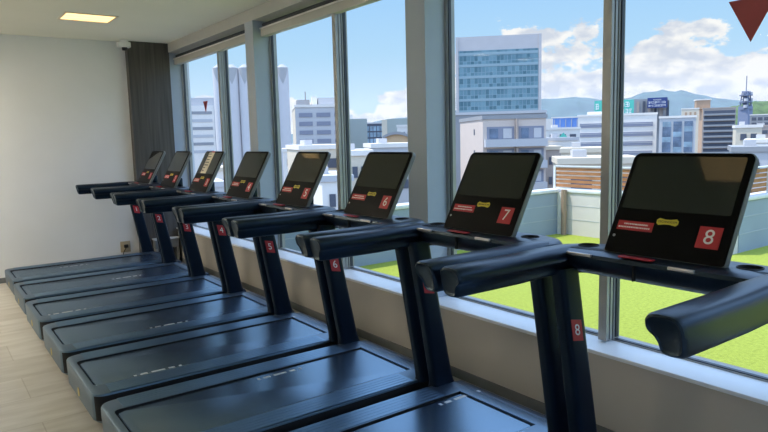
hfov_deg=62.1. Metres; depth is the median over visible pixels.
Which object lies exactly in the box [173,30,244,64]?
roller blind
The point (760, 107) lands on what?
hill
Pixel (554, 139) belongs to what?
house
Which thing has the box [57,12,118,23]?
recessed light
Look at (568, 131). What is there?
block
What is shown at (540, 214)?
wall
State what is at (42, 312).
treadmill
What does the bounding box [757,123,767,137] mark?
house
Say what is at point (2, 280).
baseboard
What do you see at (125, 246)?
wall outlet
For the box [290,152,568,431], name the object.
treadmill
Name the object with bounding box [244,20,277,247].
trim
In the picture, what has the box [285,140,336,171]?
building
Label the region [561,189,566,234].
post
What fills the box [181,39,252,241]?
window
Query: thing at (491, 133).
apartment block
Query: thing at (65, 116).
wall
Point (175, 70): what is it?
trim
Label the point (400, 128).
house
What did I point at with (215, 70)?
hood
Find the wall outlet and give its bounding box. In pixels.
[120,241,130,253]
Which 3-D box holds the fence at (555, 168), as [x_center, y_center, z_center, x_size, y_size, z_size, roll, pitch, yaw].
[3.762,-0.549,9.694,0.062,0.385,2.900,-6,9,-36]
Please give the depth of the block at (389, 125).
190.09 m
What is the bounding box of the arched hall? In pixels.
[383,132,407,142]
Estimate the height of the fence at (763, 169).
0.385 m
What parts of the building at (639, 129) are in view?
window rail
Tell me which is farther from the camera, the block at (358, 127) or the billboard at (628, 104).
the billboard at (628, 104)
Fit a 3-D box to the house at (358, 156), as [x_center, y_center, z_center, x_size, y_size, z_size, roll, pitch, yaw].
[-2.441,5.136,66.426,2.750,25.212,10.300,-2,7,-4]
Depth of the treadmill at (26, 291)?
7.08 m
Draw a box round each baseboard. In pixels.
[0,278,5,283]
[179,257,614,431]
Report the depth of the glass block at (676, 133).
148.73 m
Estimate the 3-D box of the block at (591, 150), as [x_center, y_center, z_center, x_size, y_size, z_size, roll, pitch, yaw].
[23.438,3.788,74.346,5.580,24.700,8.300,1,7,18]
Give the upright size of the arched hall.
26.689 m
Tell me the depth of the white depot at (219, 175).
80.63 m
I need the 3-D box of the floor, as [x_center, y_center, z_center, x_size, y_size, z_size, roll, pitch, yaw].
[-2.840,1.582,2.153,8.650,0.200,11.750,-6,9,-36]
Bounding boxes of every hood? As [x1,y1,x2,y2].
[213,67,217,81]
[229,67,236,82]
[239,67,246,82]
[278,67,286,82]
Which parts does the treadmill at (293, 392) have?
foot rail, deck frame, handrail, foot rail, handrail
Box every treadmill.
[5,151,180,293]
[13,151,209,314]
[25,151,245,340]
[43,151,293,374]
[66,152,337,422]
[101,152,428,431]
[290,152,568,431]
[440,153,767,431]
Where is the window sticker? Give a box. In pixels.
[729,0,767,41]
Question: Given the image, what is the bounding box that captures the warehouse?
[551,116,577,126]
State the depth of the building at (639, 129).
161.13 m
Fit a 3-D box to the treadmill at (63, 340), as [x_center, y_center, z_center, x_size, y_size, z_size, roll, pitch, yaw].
[-1.815,0.278,5.321,1.848,1.573,0.993,-6,9,-36]
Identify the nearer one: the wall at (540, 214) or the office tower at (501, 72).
the wall at (540, 214)
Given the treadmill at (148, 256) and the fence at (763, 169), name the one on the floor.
the treadmill at (148, 256)
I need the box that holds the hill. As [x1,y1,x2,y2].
[731,101,767,124]
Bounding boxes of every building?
[191,98,216,173]
[282,144,288,181]
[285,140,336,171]
[313,167,353,209]
[577,111,657,155]
[727,140,767,192]
[744,134,767,144]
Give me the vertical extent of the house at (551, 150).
24.587 m
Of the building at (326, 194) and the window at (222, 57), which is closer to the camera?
the window at (222, 57)
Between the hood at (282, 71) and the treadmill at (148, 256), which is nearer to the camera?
the treadmill at (148, 256)
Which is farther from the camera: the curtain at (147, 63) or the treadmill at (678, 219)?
the curtain at (147, 63)
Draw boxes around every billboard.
[594,99,633,112]
[647,97,667,115]
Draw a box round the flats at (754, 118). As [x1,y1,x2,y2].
[750,114,767,124]
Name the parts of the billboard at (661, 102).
panel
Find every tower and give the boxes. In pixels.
[455,33,541,112]
[546,119,552,127]
[737,76,752,124]
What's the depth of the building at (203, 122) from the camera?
201.42 m
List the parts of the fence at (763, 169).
post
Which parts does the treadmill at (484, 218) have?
foot rail, handrail, deck frame, handrail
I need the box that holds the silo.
[212,64,290,238]
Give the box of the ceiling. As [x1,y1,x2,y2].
[0,0,269,43]
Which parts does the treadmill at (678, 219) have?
handrail, handrail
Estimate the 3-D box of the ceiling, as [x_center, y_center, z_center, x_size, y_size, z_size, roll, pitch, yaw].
[-3.012,-1.603,1.698,8.420,0.200,11.750,-6,9,-36]
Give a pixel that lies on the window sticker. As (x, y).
(750, 14)
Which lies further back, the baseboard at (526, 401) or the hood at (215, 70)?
the hood at (215, 70)
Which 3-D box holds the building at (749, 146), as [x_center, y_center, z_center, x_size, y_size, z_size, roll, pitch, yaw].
[38.447,4.504,65.727,5.810,24.619,8.300,2,8,26]
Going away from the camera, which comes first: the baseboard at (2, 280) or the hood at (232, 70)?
the baseboard at (2, 280)
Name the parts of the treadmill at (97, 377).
foot rail, deck frame, foot rail, handrail, handrail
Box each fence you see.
[553,165,630,189]
[750,166,767,192]
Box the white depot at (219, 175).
[216,165,223,179]
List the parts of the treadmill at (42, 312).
foot rail, deck frame, foot rail, handrail, handrail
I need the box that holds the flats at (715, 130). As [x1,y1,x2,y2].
[694,99,735,152]
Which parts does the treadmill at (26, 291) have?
foot rail, deck frame, foot rail, handrail, handrail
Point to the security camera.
(124, 44)
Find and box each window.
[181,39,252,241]
[269,12,399,281]
[444,0,767,381]
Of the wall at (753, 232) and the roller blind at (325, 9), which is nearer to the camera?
the roller blind at (325, 9)
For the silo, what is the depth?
166.41 m
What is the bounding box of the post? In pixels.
[557,192,560,233]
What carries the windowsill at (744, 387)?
on the wall at (626, 397)
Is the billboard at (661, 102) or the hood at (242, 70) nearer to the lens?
the hood at (242, 70)
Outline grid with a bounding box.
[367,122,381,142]
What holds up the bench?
on the floor
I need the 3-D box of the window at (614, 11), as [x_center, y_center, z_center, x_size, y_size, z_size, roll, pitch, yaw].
[1.194,-0.500,3.579,0.140,2.410,2.535,-6,9,-36]
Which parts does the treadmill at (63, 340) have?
foot rail, deck frame, foot rail, handrail, handrail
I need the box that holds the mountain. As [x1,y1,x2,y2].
[291,89,757,142]
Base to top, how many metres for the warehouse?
32.570 m
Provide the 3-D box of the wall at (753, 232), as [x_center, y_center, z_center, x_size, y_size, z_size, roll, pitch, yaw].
[8.411,-0.293,11.338,9.170,0.750,0.240,-6,9,-36]
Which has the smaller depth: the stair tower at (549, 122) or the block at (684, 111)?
the stair tower at (549, 122)
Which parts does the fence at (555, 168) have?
post, rail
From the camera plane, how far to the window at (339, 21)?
5.67 m
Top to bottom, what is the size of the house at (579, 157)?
24.302 m
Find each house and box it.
[351,144,373,190]
[396,125,407,133]
[546,142,562,188]
[548,134,578,146]
[552,149,634,190]
[732,121,762,144]
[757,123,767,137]
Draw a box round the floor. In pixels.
[0,274,541,431]
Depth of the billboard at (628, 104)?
183.30 m
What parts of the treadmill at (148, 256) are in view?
foot rail, deck frame, foot rail, handrail, handrail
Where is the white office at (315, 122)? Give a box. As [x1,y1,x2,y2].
[291,92,335,144]
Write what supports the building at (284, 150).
on the ground
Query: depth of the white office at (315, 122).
123.12 m
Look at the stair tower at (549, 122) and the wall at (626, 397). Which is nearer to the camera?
the wall at (626, 397)
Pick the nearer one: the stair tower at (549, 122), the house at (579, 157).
the house at (579, 157)
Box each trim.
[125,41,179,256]
[168,0,324,53]
[169,53,188,186]
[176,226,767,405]
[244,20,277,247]
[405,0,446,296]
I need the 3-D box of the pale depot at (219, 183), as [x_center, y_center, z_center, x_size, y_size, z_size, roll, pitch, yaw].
[-17.740,6.969,65.423,3.073,22.571,8.300,-4,8,-23]
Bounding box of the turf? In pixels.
[359,234,767,373]
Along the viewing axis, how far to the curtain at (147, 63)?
8.65 m
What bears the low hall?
on the ground
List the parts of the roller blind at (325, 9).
rail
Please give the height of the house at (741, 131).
27.060 m
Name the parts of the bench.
leg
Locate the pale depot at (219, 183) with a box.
[195,174,223,226]
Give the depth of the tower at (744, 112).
419.79 m
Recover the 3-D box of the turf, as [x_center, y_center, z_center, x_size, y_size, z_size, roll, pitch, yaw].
[10.133,0.897,4.348,14.740,0.010,18.850,-6,9,-36]
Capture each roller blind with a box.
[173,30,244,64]
[259,0,380,36]
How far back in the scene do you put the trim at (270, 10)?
6.89 m
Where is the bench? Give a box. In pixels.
[152,236,179,259]
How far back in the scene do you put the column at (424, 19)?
4.54 m
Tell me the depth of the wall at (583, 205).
10.33 m
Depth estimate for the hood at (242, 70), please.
164.95 m
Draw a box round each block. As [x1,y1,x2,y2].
[350,115,367,148]
[363,138,408,203]
[382,119,406,137]
[459,114,547,189]
[546,125,580,141]
[560,142,600,155]
[659,115,696,152]
[681,108,698,152]
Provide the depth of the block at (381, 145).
75.48 m
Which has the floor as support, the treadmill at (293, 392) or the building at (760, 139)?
the treadmill at (293, 392)
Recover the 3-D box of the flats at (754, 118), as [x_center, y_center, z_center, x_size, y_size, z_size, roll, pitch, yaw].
[201.284,-36.520,333.819,17.820,33.305,15.300,3,8,31]
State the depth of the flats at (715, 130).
329.18 m
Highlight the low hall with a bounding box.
[455,110,546,192]
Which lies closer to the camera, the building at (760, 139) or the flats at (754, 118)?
the building at (760, 139)
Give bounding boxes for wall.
[0,34,197,277]
[178,225,767,431]
[285,188,564,266]
[560,188,737,254]
[738,191,767,252]
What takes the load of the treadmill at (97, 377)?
on the floor
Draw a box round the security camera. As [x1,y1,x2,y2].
[117,39,130,50]

